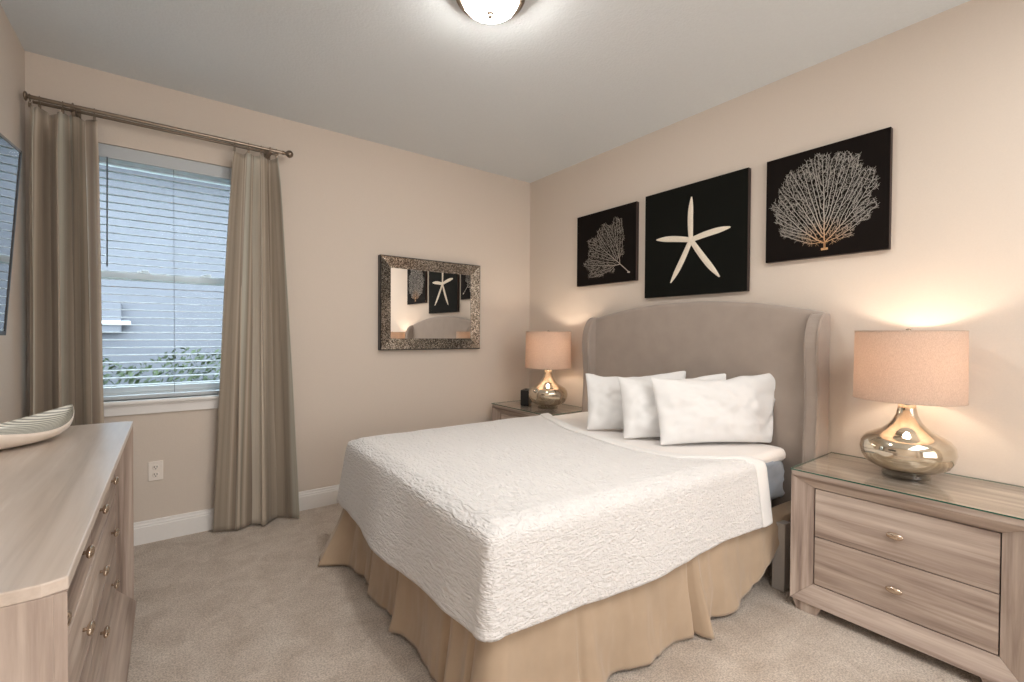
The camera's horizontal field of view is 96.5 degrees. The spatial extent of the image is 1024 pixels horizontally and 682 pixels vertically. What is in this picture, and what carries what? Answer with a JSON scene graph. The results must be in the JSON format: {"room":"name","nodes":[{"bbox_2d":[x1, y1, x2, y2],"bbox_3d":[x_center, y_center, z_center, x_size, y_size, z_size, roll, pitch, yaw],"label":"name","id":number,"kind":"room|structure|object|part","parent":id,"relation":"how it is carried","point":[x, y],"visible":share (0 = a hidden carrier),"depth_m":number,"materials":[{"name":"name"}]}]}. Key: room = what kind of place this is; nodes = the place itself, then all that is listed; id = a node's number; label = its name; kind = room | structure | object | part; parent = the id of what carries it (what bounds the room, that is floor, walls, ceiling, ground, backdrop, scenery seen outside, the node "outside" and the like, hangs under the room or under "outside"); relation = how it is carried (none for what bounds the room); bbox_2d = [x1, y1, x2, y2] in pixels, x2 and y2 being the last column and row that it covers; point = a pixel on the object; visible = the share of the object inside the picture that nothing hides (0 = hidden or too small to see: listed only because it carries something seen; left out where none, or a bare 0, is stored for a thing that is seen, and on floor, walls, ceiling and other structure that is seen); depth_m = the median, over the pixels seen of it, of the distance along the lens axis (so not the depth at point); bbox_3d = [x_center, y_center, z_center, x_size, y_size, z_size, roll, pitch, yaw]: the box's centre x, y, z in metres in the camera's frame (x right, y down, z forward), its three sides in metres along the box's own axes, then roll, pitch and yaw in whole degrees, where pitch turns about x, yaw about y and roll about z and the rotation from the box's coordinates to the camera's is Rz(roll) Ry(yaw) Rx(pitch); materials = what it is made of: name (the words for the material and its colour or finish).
{"room":"bedroom","nodes":[
{"label":"bedroom","id":0,"kind":"room"},
{"bbox_2d":[0,4,27,422],"bbox_3d":[-0.770,-0.114,-0.086,0.120,2.740,6.588,0,1,-37],"label":"wall","id":1,"kind":"structure","parent":0,"point":[13,345],"depth_m":2.25,"materials":[{"name":"paint"}]},
{"bbox_2d":[0,133,21,334],"bbox_3d":[-1.477,-0.331,1.071,0.156,0.641,1.120,0,1,-31],"label":"television","id":2,"kind":"object","parent":1,"relation":"attached to","point":[10,155],"visible":1,"depth_m":1.53,"materials":[{"name":"plastic"}]},
{"bbox_2d":[25,51,529,522],"bbox_3d":[-1.250,-0.167,3.518,3.431,2.740,0.160,0,1,-37],"label":"wall","id":3,"kind":"structure","parent":0,"point":[348,201],"depth_m":3.40,"materials":[{"name":"paint"}]},
{"bbox_2d":[148,460,162,480],"bbox_3d":[-2.149,0.783,2.756,0.072,0.116,0.010,0,1,-37],"label":"wall outlet","id":4,"kind":"object","parent":3,"relation":"attached to","point":[155,468],"visible":1,"depth_m":2.75,"materials":[{"name":"plastic"}]},
{"bbox_2d":[152,472,158,476],"bbox_3d":[-2.148,0.805,2.755,0.034,0.034,0.003,0,1,-37],"label":"receptacle","id":5,"kind":"object","parent":4,"relation":"attached to","point":[154,474],"depth_m":2.75,"materials":[{"name":"plastic"}]},
{"bbox_2d":[152,464,158,469],"bbox_3d":[-2.148,0.761,2.754,0.034,0.034,0.003,0,1,-37],"label":"receptacle","id":6,"kind":"object","parent":4,"relation":"attached to","point":[154,466],"depth_m":2.75,"materials":[{"name":"plastic"}]},
{"bbox_2d":[23,91,292,160],"bbox_3d":[-2.010,-1.243,2.741,1.265,0.080,0.142,0,1,-37],"label":"curtain rod","id":7,"kind":"object","parent":3,"relation":"attached to","point":[268,152],"visible":0.94,"depth_m":2.64,"materials":[{"name":"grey metal"}]},
{"bbox_2d":[28,94,103,425],"bbox_3d":[-2.361,-0.033,2.438,0.296,2.465,0.140,0,1,-37],"label":"curtain","id":8,"kind":"object","parent":7,"relation":"hanging from","point":[66,354],"visible":0.62,"depth_m":2.43,"materials":[{"name":"fabric"}]},
{"bbox_2d":[213,139,299,531],"bbox_3d":[-1.660,-0.036,2.975,0.484,2.464,0.133,0,1,-37],"label":"curtain","id":9,"kind":"object","parent":7,"relation":"hanging from","point":[256,480],"visible":1,"depth_m":2.96,"materials":[{"name":"fabric"}]},
{"bbox_2d":[99,157,230,416],"bbox_3d":[-2.107,-0.348,2.846,0.950,1.560,0.196,0,1,-37],"label":"window","id":10,"kind":"structure","parent":3,"relation":"in","point":[181,403],"depth_m":2.81,"materials":[{"name":"white plastic"}]},
{"bbox_3d":[-2.147,-0.392,2.899,0.880,1.475,0.060,0,1,-37],"label":"frame","id":11,"kind":"part","parent":10,"relation":"part of","materials":[{"name":"white plastic"}]},
{"bbox_3d":[-2.093,0.358,2.832,0.950,0.022,0.135,0,1,-37],"label":"sill","id":12,"kind":"part","parent":10,"relation":"part of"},
{"bbox_3d":[-2.141,-0.050,2.894,0.808,0.721,0.028,0,1,-37],"label":"sash","id":13,"kind":"part","parent":10,"relation":"part of","materials":[{"name":"glass"}]},
{"bbox_2d":[98,143,231,400],"bbox_3d":[-2.090,-0.390,2.824,0.864,1.471,0.082,0,1,-37],"label":"window blind","id":14,"kind":"object","parent":10,"relation":"attached to","point":[106,151],"visible":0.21,"depth_m":2.78,"materials":[{"name":"plastic"}]},
{"bbox_3d":[-2.103,0.333,2.845,0.856,0.024,0.050,0,1,-37],"label":"rail","id":15,"kind":"part","parent":14,"relation":"part of","materials":[{"name":"white plastic"}]},
{"bbox_3d":[-2.097,-0.380,2.837,0.002,1.395,0.053,0,1,-37],"label":"ladder cord","id":16,"kind":"part","parent":14,"relation":"part of","materials":[{"name":"white fabric"}]},
{"bbox_3d":[-2.155,-0.731,2.908,0.808,0.724,0.028,0,1,-37],"label":"sash","id":17,"kind":"part","parent":10,"relation":"part of","materials":[{"name":"white plastic"}]},
{"bbox_2d":[134,484,339,545],"bbox_3d":[-1.205,1.137,3.466,3.431,0.134,0.016,0,1,-37],"label":"baseboard","id":18,"kind":"structure","parent":3,"relation":"attached to","point":[163,528],"depth_m":2.85,"materials":[{"name":"white wood"}]},
{"bbox_2d":[378,254,479,349],"bbox_3d":[-0.662,-0.300,3.822,0.921,0.741,0.049,0,1,-37],"label":"wall mirror","id":19,"kind":"object","parent":3,"relation":"attached to","point":[423,304],"visible":1,"depth_m":3.78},
{"bbox_3d":[-0.993,-0.298,3.572,0.092,0.741,0.049,0,1,-37],"label":"mosaic rail","id":20,"kind":"part","parent":19,"relation":"part of","materials":[{"name":"plastic"}]},
{"bbox_3d":[-0.661,-0.624,3.817,0.921,0.092,0.049,0,1,-37],"label":"mosaic rail","id":21,"kind":"part","parent":19,"relation":"part of","materials":[{"name":"plastic"}]},
{"bbox_3d":[-0.664,0.025,3.826,0.921,0.092,0.049,0,1,-37],"label":"mosaic rail","id":22,"kind":"part","parent":19,"relation":"part of","materials":[{"name":"plastic"}]},
{"bbox_2d":[391,268,470,337],"bbox_3d":[-0.663,-0.300,3.823,0.745,0.565,0.008,0,1,-37],"label":"mirror glass","id":23,"kind":"object","parent":19,"relation":"on","point":[426,302],"depth_m":3.81,"materials":[{"name":"silver mirror"}]},
{"bbox_3d":[-0.332,-0.301,4.072,0.092,0.741,0.049,0,1,-37],"label":"mosaic rail","id":24,"kind":"part","parent":19,"relation":"part of","materials":[{"name":"plastic"}]},
{"bbox_2d":[0,0,969,182],"bbox_3d":[0.660,-1.551,0.958,3.631,0.120,6.588,0,1,-37],"label":"ceiling","id":25,"kind":"structure","parent":0,"point":[551,87],"depth_m":2.43,"materials":[{"name":"paint"}]},
{"bbox_2d":[456,0,524,23],"bbox_3d":[-0.093,-1.446,1.960,0.306,0.125,0.306,0,1,-37],"label":"ceiling light","id":26,"kind":"object","parent":25,"relation":"attached to","point":[485,11],"visible":1,"depth_m":1.96,"materials":[{"name":"white glass"}]},
{"bbox_2d":[127,503,981,681],"bbox_3d":[0.688,1.300,0.937,3.631,0.100,6.438,0,1,-37],"label":"floor","id":27,"kind":"structure","parent":0,"point":[253,602],"depth_m":1.93,"materials":[{"name":"carpet"}]},
{"bbox_2d":[0,421,136,681],"bbox_3d":[-1.378,0.800,1.251,0.467,0.867,1.630,0,1,-37],"label":"dresser","id":28,"kind":"object","parent":27,"relation":"on","point":[68,604],"visible":0.99,"depth_m":1.15,"materials":[{"name":"brown wood"}]},
{"bbox_2d":[0,404,73,449],"bbox_3d":[-1.730,0.307,1.565,0.270,0.105,0.510,0,1,-5],"label":"decorative bowl","id":29,"kind":"object","parent":28,"relation":"on","point":[45,425],"visible":1,"depth_m":1.69,"materials":[{"name":"beige ceramic"}]},
{"bbox_3d":[-0.766,0.794,0.747,0.071,0.789,0.085,0,1,-37],"label":"post","id":30,"kind":"part","parent":28,"relation":"part of","materials":[{"name":"brown wood"}]},
{"bbox_3d":[-1.379,0.378,1.242,0.458,0.022,1.630,0,1,-37],"label":"panel","id":31,"kind":"part","parent":28,"relation":"part of","materials":[{"name":"brown wood"}]},
{"bbox_3d":[-0.905,0.564,0.922,0.025,0.029,0.062,0,1,-37],"label":"knob","id":32,"kind":"part","parent":28,"relation":"part of","materials":[{"name":"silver metal"}]},
{"bbox_3d":[-1.030,0.561,1.053,0.017,0.198,0.720,0,1,-37],"label":"drawer","id":33,"kind":"part","parent":28,"relation":"part of","materials":[{"name":"brown wood"}]},
{"bbox_3d":[-1.031,0.765,1.056,0.017,0.198,0.720,0,1,-37],"label":"drawer","id":34,"kind":"part","parent":28,"relation":"part of","materials":[{"name":"brown wood"}]},
{"bbox_3d":[-1.225,0.421,1.358,0.071,0.066,1.622,0,1,-37],"label":"rail","id":35,"kind":"part","parent":28,"relation":"part of","materials":[{"name":"brown wood"}]},
{"bbox_3d":[-1.032,0.969,1.059,0.017,0.198,0.720,0,1,-37],"label":"drawer","id":36,"kind":"part","parent":28,"relation":"part of","materials":[{"name":"brown wood"}]},
{"bbox_3d":[-1.121,0.559,1.210,0.025,0.029,0.062,0,1,-37],"label":"knob","id":37,"kind":"part","parent":28,"relation":"part of","materials":[{"name":"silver metal"}]},
{"bbox_3d":[-1.122,0.763,1.213,0.025,0.029,0.062,0,1,-37],"label":"knob","id":38,"kind":"part","parent":28,"relation":"part of","materials":[{"name":"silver metal"}]},
{"bbox_3d":[-1.465,0.551,1.634,0.017,0.198,0.720,0,1,-37],"label":"drawer","id":39,"kind":"part","parent":28,"relation":"part of","materials":[{"name":"brown wood"}]},
{"bbox_3d":[-1.466,0.755,1.637,0.017,0.198,0.720,0,1,-37],"label":"drawer","id":40,"kind":"part","parent":28,"relation":"part of","materials":[{"name":"brown wood"}]},
{"bbox_3d":[-1.467,0.959,1.640,0.017,0.198,0.720,0,1,-37],"label":"drawer","id":41,"kind":"part","parent":28,"relation":"part of","materials":[{"name":"brown wood"}]},
{"bbox_3d":[-1.340,0.553,1.503,0.025,0.029,0.062,0,1,-37],"label":"knob","id":42,"kind":"part","parent":28,"relation":"part of","materials":[{"name":"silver metal"}]},
{"bbox_3d":[-1.341,0.757,1.506,0.025,0.029,0.062,0,1,-37],"label":"knob","id":43,"kind":"part","parent":28,"relation":"part of","materials":[{"name":"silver metal"}]},
{"bbox_3d":[-1.343,0.961,1.509,0.025,0.029,0.062,0,1,-37],"label":"knob","id":44,"kind":"part","parent":28,"relation":"part of","materials":[{"name":"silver metal"}]},
{"bbox_3d":[-1.556,0.548,1.791,0.025,0.029,0.062,0,1,-37],"label":"knob","id":45,"kind":"part","parent":28,"relation":"part of","materials":[{"name":"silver metal"}]},
{"bbox_3d":[-1.557,0.752,1.794,0.025,0.029,0.062,0,1,-37],"label":"knob","id":46,"kind":"part","parent":28,"relation":"part of","materials":[{"name":"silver metal"}]},
{"bbox_3d":[-1.558,0.956,1.797,0.025,0.029,0.062,0,1,-37],"label":"knob","id":47,"kind":"part","parent":28,"relation":"part of","materials":[{"name":"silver metal"}]},
{"bbox_3d":[-1.225,1.122,1.371,0.081,0.112,1.623,0,1,-37],"label":"rail","id":48,"kind":"part","parent":28,"relation":"part of","materials":[{"name":"brown wood"}]},
{"bbox_3d":[-1.688,0.771,1.979,0.071,0.789,0.085,0,1,-37],"label":"post","id":49,"kind":"part","parent":28,"relation":"part of","materials":[{"name":"brown wood"}]},
{"bbox_2d":[492,401,581,420],"bbox_3d":[0.245,0.886,3.935,0.499,0.640,0.750,0,1,-37],"label":"nightstand","id":50,"kind":"object","parent":27,"relation":"on","point":[498,412],"visible":0.1,"depth_m":3.89,"materials":[{"name":"brown wood"}]},
{"bbox_3d":[-0.132,0.870,4.070,0.059,0.572,0.081,0,1,-37],"label":"post","id":51,"kind":"part","parent":50,"relation":"part of","materials":[{"name":"brown wood"}]},
{"bbox_3d":[0.084,0.750,3.812,0.018,0.216,0.580,0,1,-37],"label":"drawer","id":52,"kind":"part","parent":50,"relation":"part of","materials":[{"name":"brown wood"}]},
{"bbox_3d":[0.070,0.614,3.799,0.059,0.050,0.748,0,1,-37],"label":"rail","id":53,"kind":"part","parent":50,"relation":"part of","materials":[{"name":"brown wood"}]},
{"bbox_2d":[491,400,581,414],"bbox_3d":[0.244,0.562,3.928,0.502,0.006,0.756,0,1,-37],"label":"sheet","id":54,"kind":"object","parent":50,"relation":"on","point":[517,400],"visible":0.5,"depth_m":3.86,"materials":[{"name":"clear glass"}]},
{"bbox_2d":[521,388,531,405],"bbox_3d":[0.123,0.486,3.993,0.072,0.143,0.130,1,1,15],"label":"alarm clock","id":55,"kind":"object","parent":54,"relation":"on","point":[525,401],"visible":0.9,"depth_m":3.93,"materials":[{"name":"plastic"}]},
{"bbox_2d":[525,330,570,405],"bbox_3d":[0.303,0.236,3.835,0.387,0.650,0.387,0,1,-37],"label":"table lamp","id":56,"kind":"object","parent":54,"relation":"on","point":[548,351],"visible":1,"depth_m":3.69,"materials":[{"name":"beige fabric"}]},
{"bbox_3d":[0.305,-0.077,3.831,0.381,0.004,0.381,0,1,-37],"label":"shade trim","id":57,"kind":"part","parent":56,"relation":"part of","materials":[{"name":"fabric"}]},
{"bbox_3d":[0.304,0.073,3.833,0.384,0.303,0.384,0,1,-37],"label":"lamp shade","id":58,"kind":"part","parent":56,"relation":"part of","materials":[{"name":"fabric"}]},
{"bbox_2d":[582,301,829,591],"bbox_3d":[0.391,0.484,2.515,2.031,1.484,1.709,0,1,-35],"label":"headboard","id":59,"kind":"object","parent":27,"relation":"on","point":[699,338],"visible":0.27,"depth_m":2.67,"materials":[{"name":"fabric"}]},
{"bbox_2d":[317,500,790,681],"bbox_3d":[0.182,1.025,2.492,2.049,0.386,1.782,0,1,-35],"label":"bed skirt","id":60,"kind":"object","parent":59,"relation":"attached to","point":[591,642],"visible":0.56,"depth_m":1.76,"materials":[{"name":"fabric"}]},
{"bbox_2d":[553,412,785,462],"bbox_3d":[0.316,0.606,2.549,1.881,0.068,1.496,0,1,-35],"label":"fitted sheet","id":61,"kind":"object","parent":59,"relation":"on","point":[768,453],"visible":0.15,"depth_m":2.51,"materials":[{"name":"white fabric"}]},
{"bbox_2d":[337,413,772,641],"bbox_3d":[0.110,0.728,2.408,1.651,0.391,1.685,0,1,-35],"label":"bedspread","id":62,"kind":"object","parent":61,"relation":"on","point":[509,526],"visible":1,"depth_m":1.79,"materials":[{"name":"white fabric"}]},
{"bbox_2d":[586,371,685,429],"bbox_3d":[0.783,0.374,2.912,0.622,0.378,0.198,0,1,8],"label":"pillow","id":63,"kind":"object","parent":61,"relation":"on","point":[605,410],"visible":0.41,"depth_m":2.88,"materials":[{"name":"white fabric"}]},
{"bbox_2d":[618,373,725,438],"bbox_3d":[0.948,0.377,2.697,0.617,0.377,0.196,0,1,3],"label":"pillow","id":64,"kind":"object","parent":61,"relation":"on","point":[640,414],"visible":0.39,"depth_m":2.66,"materials":[{"name":"white fabric"}]},
{"bbox_2d":[651,373,774,444],"bbox_3d":[1.158,0.372,2.579,0.720,0.393,0.199,0,1,-3],"label":"pillow","id":65,"kind":"object","parent":61,"relation":"on","point":[740,408],"visible":1,"depth_m":2.52,"materials":[{"name":"white fabric"}]},
{"bbox_3d":[0.319,0.712,2.557,1.912,0.256,1.505,0,1,-35],"label":"mattress","id":66,"kind":"part","parent":59,"relation":"part of","materials":[{"name":"grey fabric"}]},
{"bbox_3d":[1.345,1.068,2.284,0.060,0.335,0.060,0,1,-35],"label":"leg","id":67,"kind":"part","parent":59,"relation":"part of","materials":[{"name":"grey fabric"}]},
{"bbox_2d":[790,453,1023,681],"bbox_3d":[1.723,0.921,1.980,0.499,0.640,0.750,0,1,-37],"label":"nightstand","id":68,"kind":"object","parent":27,"relation":"on","point":[944,582],"visible":0.99,"depth_m":1.81,"materials":[{"name":"brown wood"}]},
{"bbox_3d":[1.347,0.906,2.116,0.059,0.572,0.081,0,1,-37],"label":"post","id":69,"kind":"part","parent":68,"relation":"part of","materials":[{"name":"brown wood"}]},
{"bbox_3d":[1.544,1.008,1.847,0.025,0.029,0.056,0,1,-37],"label":"knob","id":70,"kind":"part","parent":68,"relation":"part of","materials":[{"name":"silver metal"}]},
{"bbox_3d":[1.545,0.788,1.844,0.025,0.029,0.056,0,1,-37],"label":"knob","id":71,"kind":"part","parent":68,"relation":"part of","materials":[{"name":"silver metal"}]},
{"bbox_3d":[1.546,1.157,1.851,0.059,0.080,0.748,0,1,-37],"label":"rail","id":72,"kind":"part","parent":68,"relation":"part of","materials":[{"name":"brown wood"}]},
{"bbox_2d":[790,452,1023,520],"bbox_3d":[1.722,0.598,1.973,0.502,0.006,0.756,0,1,-37],"label":"sheet","id":73,"kind":"object","parent":68,"relation":"on","point":[830,452],"visible":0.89,"depth_m":1.91,"materials":[{"name":"clear glass"}]},
{"bbox_2d":[852,328,968,478],"bbox_3d":[1.745,0.269,2.018,0.387,0.650,0.387,0,1,-37],"label":"table lamp","id":74,"kind":"object","parent":73,"relation":"on","point":[908,368],"visible":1,"depth_m":1.89,"materials":[{"name":"beige fabric"}]},
{"bbox_3d":[1.745,0.257,2.018,0.387,0.004,0.387,0,1,-37],"label":"shade trim","id":75,"kind":"part","parent":74,"relation":"part of","materials":[{"name":"fabric"}]},
{"bbox_3d":[1.746,0.107,2.016,0.384,0.303,0.384,0,1,-37],"label":"lamp shade","id":76,"kind":"part","parent":74,"relation":"part of","materials":[{"name":"fabric"}]},
{"bbox_3d":[1.747,-0.044,2.014,0.381,0.004,0.381,0,1,-37],"label":"shade trim","id":77,"kind":"part","parent":74,"relation":"part of","materials":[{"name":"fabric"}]},
{"bbox_3d":[1.561,1.006,1.860,0.018,0.216,0.580,0,1,-37],"label":"drawer","id":78,"kind":"part","parent":68,"relation":"part of","materials":[{"name":"brown wood"}]},
{"bbox_3d":[1.548,0.649,1.844,0.059,0.050,0.748,0,1,-37],"label":"rail","id":79,"kind":"part","parent":68,"relation":"part of","materials":[{"name":"brown wood"}]},
{"bbox_3d":[1.725,0.613,1.976,0.498,0.022,0.750,0,1,-37],"label":"panel","id":80,"kind":"part","parent":68,"relation":"part of","materials":[{"name":"brown wood"}]},
{"bbox_3d":[1.563,0.786,1.857,0.018,0.216,0.580,0,1,-37],"label":"drawer","id":81,"kind":"part","parent":68,"relation":"part of","materials":[{"name":"brown wood"}]},
{"bbox_3d":[1.571,0.896,1.866,0.006,0.443,0.588,0,1,-37],"label":"drawer shadow panel","id":82,"kind":"part","parent":68,"relation":"part of","materials":[{"name":"brown wood"}]},
{"bbox_3d":[1.747,0.916,1.580,0.059,0.572,0.081,0,1,-37],"label":"post","id":83,"kind":"part","parent":68,"relation":"part of","materials":[{"name":"brown wood"}]},
{"bbox_2d":[529,0,1023,486],"bbox_3d":[2.073,-0.127,2.041,0.120,2.740,6.588,0,1,-37],"label":"wall","id":84,"kind":"structure","parent":0,"point":[948,84],"depth_m":2.22,"materials":[{"name":"paint"}]},
{"bbox_2d":[577,201,638,286],"bbox_3d":[0.754,-0.754,3.669,0.034,0.588,0.619,0,1,-37],"label":"picture","id":85,"kind":"object","parent":84,"relation":"attached to","point":[607,240],"visible":1,"depth_m":3.62},
{"bbox_2d":[583,218,629,277],"bbox_3d":[0.746,-0.742,3.651,0.001,0.464,0.493,0,1,-37],"label":"print","id":86,"kind":"object","parent":85,"relation":"attached to","point":[617,238],"depth_m":3.64},
{"bbox_2d":[645,167,750,297],"bbox_3d":[1.207,-0.680,3.058,0.041,0.742,0.745,0,1,-37],"label":"picture","id":87,"kind":"object","parent":84,"relation":"attached to","point":[697,234],"visible":1,"depth_m":3.00},
{"bbox_2d":[656,197,730,282],"bbox_3d":[1.192,-0.681,3.050,0.008,0.562,0.540,0,1,-37],"label":"print","id":88,"kind":"object","parent":87,"relation":"attached to","point":[693,234],"depth_m":3.04},
{"bbox_2d":[766,127,892,263],"bbox_3d":[1.668,-0.746,2.448,0.034,0.588,0.574,0,1,-37],"label":"picture","id":89,"kind":"object","parent":84,"relation":"attached to","point":[834,199],"visible":1,"depth_m":2.40},
{"bbox_2d":[769,151,879,249],"bbox_3d":[1.647,-0.748,2.447,0.001,0.526,0.521,0,1,-37],"label":"print","id":90,"kind":"object","parent":89,"relation":"attached to","point":[824,243],"depth_m":2.42},
{"label":"outside","id":91,"kind":"structure","parent":0,"visible":0},
{"bbox_3d":[-3.937,1.240,6.937,18.000,0.100,8.212,0,1,-37],"label":"ground","id":92,"kind":"structure","parent":91,"visible":0},
{"bbox_2d":[103,348,220,386],"bbox_3d":[-4.396,0.604,6.214,6.869,1.164,0.778,0,1,-37],"label":"hedge","id":93,"kind":"object","parent":92,"relation":"on","point":[131,380],"visible":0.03,"depth_m":6.08,"materials":[{"name":"green plant"}]},
{"bbox_2d":[99,163,229,386],"bbox_3d":[-4.259,-0.668,7.356,16.000,3.900,0.700,0,1,-37],"label":"neighbouring house","id":94,"kind":"structure","parent":92,"relation":"on","point":[200,294],"depth_m":6.81,"materials":[{"name":"paint"}]},
{"bbox_2d":[102,303,130,331],"bbox_3d":[-5.706,-0.323,6.353,0.620,0.420,0.178,0,1,-37],"label":"utility box","id":95,"kind":"object","parent":94,"relation":"attached to","point":[110,313],"visible":0.28,"depth_m":6.38,"materials":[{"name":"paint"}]},
{"bbox_3d":[-5.706,-0.258,6.354,0.620,0.050,0.178,0,1,-37],"label":"box lid","id":96,"kind":"part","parent":95,"relation":"part of","materials":[{"name":"white plastic"}]}
]}

